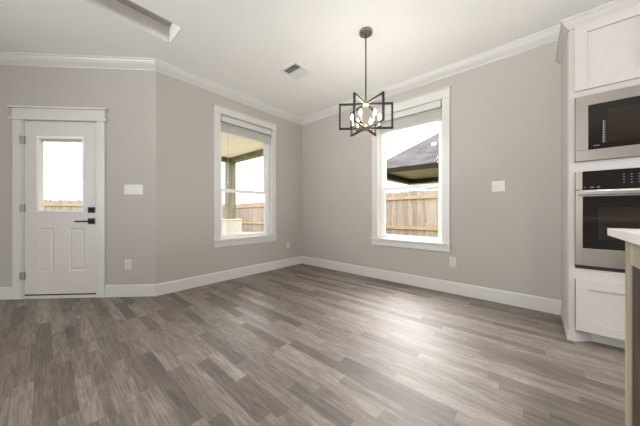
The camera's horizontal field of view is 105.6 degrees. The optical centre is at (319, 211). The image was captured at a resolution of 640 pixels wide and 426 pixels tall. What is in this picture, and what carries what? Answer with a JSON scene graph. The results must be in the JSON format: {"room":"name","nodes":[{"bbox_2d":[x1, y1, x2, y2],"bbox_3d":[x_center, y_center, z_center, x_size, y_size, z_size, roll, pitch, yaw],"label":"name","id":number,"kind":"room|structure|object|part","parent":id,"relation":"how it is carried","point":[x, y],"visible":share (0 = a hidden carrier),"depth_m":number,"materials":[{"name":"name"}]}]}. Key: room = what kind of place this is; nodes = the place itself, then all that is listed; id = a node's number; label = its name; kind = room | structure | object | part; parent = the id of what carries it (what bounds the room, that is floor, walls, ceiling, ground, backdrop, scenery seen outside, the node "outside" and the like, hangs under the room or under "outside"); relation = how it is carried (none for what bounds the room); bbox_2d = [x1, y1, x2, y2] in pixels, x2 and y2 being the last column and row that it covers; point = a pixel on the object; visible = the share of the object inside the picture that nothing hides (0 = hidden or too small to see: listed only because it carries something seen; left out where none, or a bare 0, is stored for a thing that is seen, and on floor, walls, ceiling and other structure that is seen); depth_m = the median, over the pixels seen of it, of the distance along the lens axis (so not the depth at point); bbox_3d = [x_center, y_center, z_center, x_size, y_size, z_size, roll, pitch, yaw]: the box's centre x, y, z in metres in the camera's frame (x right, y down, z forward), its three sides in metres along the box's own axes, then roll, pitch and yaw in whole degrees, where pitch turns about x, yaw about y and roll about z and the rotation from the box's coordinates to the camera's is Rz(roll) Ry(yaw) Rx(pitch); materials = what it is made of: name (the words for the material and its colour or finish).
{"room":"dining room","nodes":[
{"label":"dining room","id":0,"kind":"room"},
{"bbox_2d":[0,66,155,286],"bbox_3d":[-3.091,-0.480,2.875,2.300,3.160,0.150,0,0,-4],"label":"wall","id":1,"kind":"structure","parent":0,"point":[129,96],"depth_m":2.85,"materials":[{"name":"beige paint"}]},
{"bbox_2d":[0,287,11,299],"bbox_3d":[-5.248,0.930,1.499,4.321,0.140,0.472,0,0,-42],"label":"baseboard","id":2,"kind":"structure","parent":1,"relation":"attached to","point":[5,292],"depth_m":2.75,"materials":[{"name":"white paint"}]},
{"bbox_2d":[7,105,107,299],"bbox_3d":[-2.999,-0.096,2.853,1.050,2.192,0.206,0,0,-4],"label":"door","id":3,"kind":"structure","parent":1,"relation":"in","point":[56,253],"depth_m":2.81,"materials":[{"name":"white paint"}]},
{"bbox_3d":[-3.155,0.443,2.823,0.165,0.502,0.044,0,0,-4],"label":"panel","id":4,"kind":"part","parent":3,"relation":"part of","materials":[{"name":"white paint"}]},
{"bbox_3d":[-2.997,-0.429,2.832,0.518,0.878,0.060,0,0,-4],"label":"lite frame","id":5,"kind":"part","parent":3,"relation":"part of","materials":[{"name":"white plastic"}]},
{"bbox_3d":[-2.826,0.443,2.845,0.176,0.502,0.044,0,0,-4],"label":"panel","id":6,"kind":"part","parent":3,"relation":"part of","materials":[{"name":"white paint"}]},
{"bbox_2d":[41,139,81,142],"bbox_3d":[-2.997,-0.820,2.834,0.458,0.028,0.012,0,0,-4],"label":"blind","id":7,"kind":"object","parent":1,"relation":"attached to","point":[42,140],"depth_m":2.83,"materials":[{"name":"white plastic"}]},
{"bbox_2d":[125,259,131,269],"bbox_3d":[-2.251,0.624,2.851,0.075,0.118,0.009,0,0,-4],"label":"wall outlet","id":8,"kind":"object","parent":1,"relation":"attached to","point":[128,262],"visible":1,"depth_m":2.85,"materials":[{"name":"plastic"}]},
{"bbox_2d":[124,184,142,194],"bbox_3d":[-2.188,-0.256,2.856,0.202,0.117,0.009,0,0,-4],"label":"light switch","id":9,"kind":"object","parent":1,"relation":"attached to","point":[128,189],"visible":1,"depth_m":2.85,"materials":[{"name":"plastic"}]},
{"bbox_2d":[156,71,301,283],"bbox_3d":[-1.151,-0.480,3.890,0.150,3.160,2.563,0,0,41],"label":"wall","id":10,"kind":"structure","parent":0,"point":[184,110],"depth_m":3.24,"materials":[{"name":"beige paint"}]},
{"bbox_2d":[213,103,277,247],"bbox_3d":[-1.169,-0.492,3.834,0.195,2.005,1.112,0,0,41],"label":"window","id":11,"kind":"structure","parent":10,"relation":"in","point":[269,234],"depth_m":3.82,"materials":[{"name":"white paint"}]},
{"bbox_3d":[-1.196,0.021,3.867,0.028,0.713,0.817,0,0,41],"label":"sash","id":12,"kind":"part","parent":11,"relation":"part of","materials":[{"name":"glass"}]},
{"bbox_3d":[-1.208,-0.494,3.877,0.070,1.780,0.891,0,0,41],"label":"frame","id":13,"kind":"part","parent":11,"relation":"part of","materials":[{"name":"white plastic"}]},
{"bbox_3d":[-1.169,0.409,3.834,0.195,0.026,1.112,0,0,41],"label":"sill","id":14,"kind":"part","parent":11,"relation":"part of","materials":[{"name":"white paint"}]},
{"bbox_2d":[221,115,270,182],"bbox_3d":[-1.144,-0.897,3.821,0.086,0.971,0.883,0,0,41],"label":"window blind","id":15,"kind":"object","parent":11,"relation":"attached to","point":[231,126],"visible":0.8,"depth_m":3.75,"materials":[{"name":"white plastic"}]},
{"bbox_3d":[-1.347,-0.867,3.567,0.003,0.850,0.011,0,0,41],"label":"lift cord","id":16,"kind":"part","parent":15,"relation":"part of","materials":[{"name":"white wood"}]},
{"bbox_3d":[-1.158,-1.164,3.832,0.052,0.017,0.877,0,0,41],"label":"rail","id":17,"kind":"part","parent":15,"relation":"part of","materials":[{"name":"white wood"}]},
{"bbox_3d":[-1.219,-0.825,3.886,0.028,1.045,0.817,0,0,41],"label":"sash","id":18,"kind":"part","parent":11,"relation":"part of","materials":[{"name":"white plastic"}]},
{"bbox_2d":[0,0,614,117],"bbox_3d":[0.177,-1.810,-0.952,11.879,0.100,8.200,0,0,41],"label":"ceiling","id":19,"kind":"structure","parent":0,"point":[242,46],"depth_m":2.45,"materials":[{"name":"white paint"}]},
{"bbox_2d":[77,0,181,42],"bbox_3d":[-2.791,-1.857,0.904,0.337,0.195,4.084,0,0,41],"label":"trim","id":20,"kind":"structure","parent":19,"relation":"attached to","point":[116,9],"depth_m":2.32,"materials":[{"name":"paint"}]},
{"bbox_2d":[280,61,311,79],"bbox_3d":[-0.302,-1.754,3.049,0.284,0.011,0.284,0,0,41],"label":"ceiling vent","id":21,"kind":"object","parent":19,"relation":"in","point":[295,70],"visible":1,"depth_m":3.04,"materials":[{"name":"white plastic"}]},
{"bbox_2d":[339,27,392,136],"bbox_3d":[0.449,-1.270,2.378,0.524,0.980,0.478,0,0,0],"label":"chandelier","id":22,"kind":"object","parent":19,"relation":"hanging from","point":[365,32],"visible":1,"depth_m":2.36,"materials":[{"name":"black metal"}]},
{"bbox_3d":[0.449,-1.399,2.378,0.013,0.662,0.013,0,0,0],"label":"rod","id":23,"kind":"part","parent":22,"relation":"part of","materials":[{"name":"brown metal"}]},
{"bbox_2d":[0,263,624,425],"bbox_3d":[0.177,1.050,-0.952,11.879,0.100,8.200,0,0,41],"label":"floor","id":24,"kind":"structure","parent":0,"point":[301,344],"depth_m":1.65,"materials":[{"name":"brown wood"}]},
{"bbox_2d":[555,0,639,348],"bbox_3d":[2.428,-0.240,1.825,0.918,2.480,0.651,0,0,41],"label":"tall cabinet","id":25,"kind":"object","parent":24,"relation":"on","point":[598,48],"visible":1,"depth_m":1.81,"materials":[{"name":"white paint"}]},
{"bbox_3d":[2.120,0.963,2.109,0.012,0.075,0.589,0,0,41],"label":"trim","id":26,"kind":"part","parent":25,"relation":"part of","materials":[{"name":"white paint"}]},
{"bbox_3d":[2.141,-0.247,2.127,0.004,2.345,0.575,0,0,41],"label":"panel","id":27,"kind":"part","parent":25,"relation":"part of","materials":[{"name":"white paint"}]},
{"bbox_3d":[2.428,-1.442,1.825,0.918,0.075,0.651,0,0,41],"label":"crown moulding","id":28,"kind":"part","parent":25,"relation":"part of","materials":[{"name":"white paint"}]},
{"bbox_3d":[2.237,0.709,1.607,0.758,0.386,0.020,0,0,41],"label":"drawer","id":29,"kind":"part","parent":25,"relation":"part of","materials":[{"name":"white paint"}]},
{"bbox_3d":[2.092,-1.159,1.734,0.384,0.494,0.020,0,0,41],"label":"cabinet door","id":30,"kind":"part","parent":25,"relation":"part of","materials":[{"name":"white paint"}]},
{"bbox_2d":[575,167,639,272],"bbox_3d":[2.398,0.067,1.791,0.761,0.730,0.612,0,0,41],"label":"wall oven","id":31,"kind":"object","parent":25,"relation":"in","point":[604,199],"visible":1,"depth_m":1.75,"materials":[{"name":"silver metal"}]},
{"bbox_3d":[1.970,-0.231,1.852,0.036,0.135,0.040,0,0,41],"label":"panel trim","id":32,"kind":"part","parent":31,"relation":"part of","materials":[{"name":"silver metal"}]},
{"bbox_3d":[2.243,-0.231,1.613,0.688,0.135,0.040,0,0,41],"label":"control panel","id":33,"kind":"part","parent":31,"relation":"part of","materials":[{"name":"black glass"}]},
{"bbox_2d":[575,84,639,161],"bbox_3d":[2.368,-0.619,1.756,0.761,0.486,0.424,0,0,41],"label":"microwave","id":34,"kind":"object","parent":25,"relation":"in","point":[607,124],"visible":1,"depth_m":1.74,"materials":[{"name":"silver metal"}]},
{"bbox_3d":[2.245,-0.621,1.615,0.628,0.328,0.038,0,0,41],"label":"door","id":35,"kind":"part","parent":34,"relation":"part of","materials":[{"name":"black glass"}]},
{"bbox_2d":[625,241,639,425],"bbox_3d":[1.877,0.557,-0.027,2.240,0.886,0.993,0,0,41],"label":"kitchen island","id":36,"kind":"object","parent":24,"relation":"on","point":[632,251],"visible":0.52,"depth_m":1.02,"materials":[{"name":"brown wood"}]},
{"bbox_2d":[607,228,639,244],"bbox_3d":[1.883,0.096,-0.040,2.354,0.034,1.101,0,0,41],"label":"island countertop","id":37,"kind":"structure","parent":36,"relation":"on","point":[629,235],"depth_m":0.95,"materials":[{"name":"white stone"}]},
{"bbox_3d":[1.365,0.557,1.030,0.078,0.886,0.078,0,0,41],"label":"corner post","id":38,"kind":"part","parent":36,"relation":"part of","materials":[{"name":"brown wood"}]},
{"bbox_3d":[1.046,0.170,0.701,0.029,0.111,0.837,0,0,41],"label":"rail","id":39,"kind":"part","parent":36,"relation":"part of","materials":[{"name":"brown wood"}]},
{"bbox_3d":[1.049,0.613,0.698,0.029,0.775,0.835,0,0,41],"label":"panel","id":40,"kind":"part","parent":36,"relation":"part of","materials":[{"name":"brown wood"}]},
{"bbox_2d":[302,41,560,299],"bbox_3d":[2.711,-0.480,2.112,8.003,3.160,0.150,0,0,41],"label":"wall","id":41,"kind":"structure","parent":0,"point":[505,114],"depth_m":2.79,"materials":[{"name":"beige paint"}]},
{"bbox_2d":[0,24,560,124],"bbox_3d":[0.515,-1.709,1.764,13.879,0.102,5.596,0,0,7],"label":"trim","id":42,"kind":"structure","parent":41,"relation":"attached to","point":[550,35],"depth_m":2.82,"materials":[{"name":"white paint"}]},
{"bbox_2d":[105,256,561,314],"bbox_3d":[0.020,0.930,3.610,4.859,0.140,2.076,0,0,6],"label":"baseboard","id":43,"kind":"structure","parent":41,"relation":"attached to","point":[543,304],"depth_m":3.04,"materials":[{"name":"white paint"}]},
{"bbox_2d":[370,86,450,251],"bbox_3d":[1.232,-0.514,3.377,1.098,2.028,0.195,0,0,41],"label":"window","id":44,"kind":"structure","parent":41,"relation":"in","point":[379,142],"depth_m":3.29,"materials":[{"name":"white paint"}]},
{"bbox_2d":[378,100,441,133],"bbox_3d":[1.216,-1.284,3.355,0.868,0.242,0.086,0,0,41],"label":"window blind","id":45,"kind":"object","parent":44,"relation":"attached to","point":[430,112],"visible":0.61,"depth_m":3.29,"materials":[{"name":"white wood"}]},
{"bbox_3d":[1.226,-1.172,3.368,0.862,0.017,0.052,0,0,41],"label":"rail","id":46,"kind":"part","parent":45,"relation":"part of","materials":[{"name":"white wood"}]},
{"bbox_3d":[1.232,0.404,3.377,1.098,0.026,0.195,0,0,41],"label":"sill","id":47,"kind":"part","parent":44,"relation":"part of","materials":[{"name":"white paint"}]},
{"bbox_3d":[1.272,-0.501,3.419,0.876,1.785,0.070,0,0,41],"label":"frame","id":48,"kind":"part","parent":44,"relation":"part of","materials":[{"name":"white plastic"}]},
{"bbox_3d":[1.261,0.005,3.407,0.802,0.736,0.028,0,0,41],"label":"sash","id":49,"kind":"part","parent":44,"relation":"part of","materials":[{"name":"glass"}]},
{"bbox_3d":[1.281,-0.844,3.429,0.802,1.027,0.028,0,0,41],"label":"sash","id":50,"kind":"part","parent":44,"relation":"part of","materials":[{"name":"white plastic"}]},
{"bbox_2d":[449,257,455,266],"bbox_3d":[1.619,0.616,2.962,0.075,0.118,0.009,0,0,41],"label":"wall outlet","id":51,"kind":"object","parent":41,"relation":"attached to","point":[452,260],"visible":1,"depth_m":2.96,"materials":[{"name":"plastic"}]},
{"bbox_2d":[492,181,504,191],"bbox_3d":[1.958,-0.275,2.666,0.118,0.117,0.008,0,0,41],"label":"light switch","id":52,"kind":"object","parent":41,"relation":"attached to","point":[497,186],"visible":1,"depth_m":2.66,"materials":[{"name":"plastic"}]},
{"label":"outside","id":53,"kind":"structure","parent":0,"visible":0},
{"bbox_3d":[-7.840,1.210,24.141,36.400,0.100,54.000,0,0,41],"label":"ground","id":54,"kind":"structure","parent":53,"visible":0},
{"bbox_2d":[44,199,224,218],"bbox_3d":[-12.427,0.405,8.174,0.159,1.810,19.928,0,0,41],"label":"wooden fence","id":55,"kind":"object","parent":54,"relation":"on","point":[49,204],"visible":0.08,"depth_m":10.14,"materials":[{"name":"brown wood"}]},
{"bbox_3d":[-12.393,-0.270,8.125,0.044,0.090,19.900,0,0,41],"label":"rail","id":56,"kind":"part","parent":55,"relation":"part of","materials":[{"name":"brown wood"}]},
{"bbox_2d":[236,189,437,237],"bbox_3d":[2.372,0.262,7.973,22.113,1.810,0.160,-1,-1,43],"label":"wooden fence","id":57,"kind":"object","parent":54,"relation":"on","point":[410,213],"visible":0.17,"depth_m":7.63,"materials":[{"name":"brown wood"}]},
{"bbox_3d":[2.284,-0.412,7.977,22.000,0.090,0.044,-1,-1,43],"label":"rail","id":58,"kind":"part","parent":57,"relation":"part of","materials":[{"name":"brown wood"}]},
{"bbox_3d":[2.295,0.522,7.967,22.000,0.090,0.044,-1,-1,43],"label":"rail","id":59,"kind":"part","parent":57,"relation":"part of","materials":[{"name":"brown wood"}]},
{"bbox_3d":[-3.398,1.090,4.137,3.537,0.140,6.150,0,0,41],"label":"patio slab","id":60,"kind":"object","parent":54,"relation":"on","visible":0},
{"bbox_2d":[222,162,241,234],"bbox_3d":[-2.697,-0.217,7.319,0.490,2.475,0.490,0,0,41],"label":"patio column","id":61,"kind":"structure","parent":60,"relation":"on","point":[230,224],"depth_m":7.22,"materials":[{"name":"brown wood"}]},
{"bbox_2d":[221,132,262,162],"bbox_3d":[-3.506,-1.677,4.165,3.737,0.445,6.650,0,0,41],"label":"patio cover","id":62,"kind":"object","parent":61,"relation":"on","point":[241,149],"visible":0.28,"depth_m":6.15,"materials":[{"name":"wood"}]},
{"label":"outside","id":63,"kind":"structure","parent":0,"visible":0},
{"bbox_3d":[20.496,1.210,10.964,23.600,0.100,36.500,0,0,41],"label":"ground","id":64,"kind":"structure","parent":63,"visible":0},
{"bbox_2d":[387,133,438,188],"bbox_3d":[10.165,-2.280,11.954,12.490,6.880,10.020,0,0,41],"label":"neighbor house","id":65,"kind":"structure","parent":64,"relation":"on","point":[418,164],"depth_m":11.57,"materials":[{"name":"concrete"}]}
]}

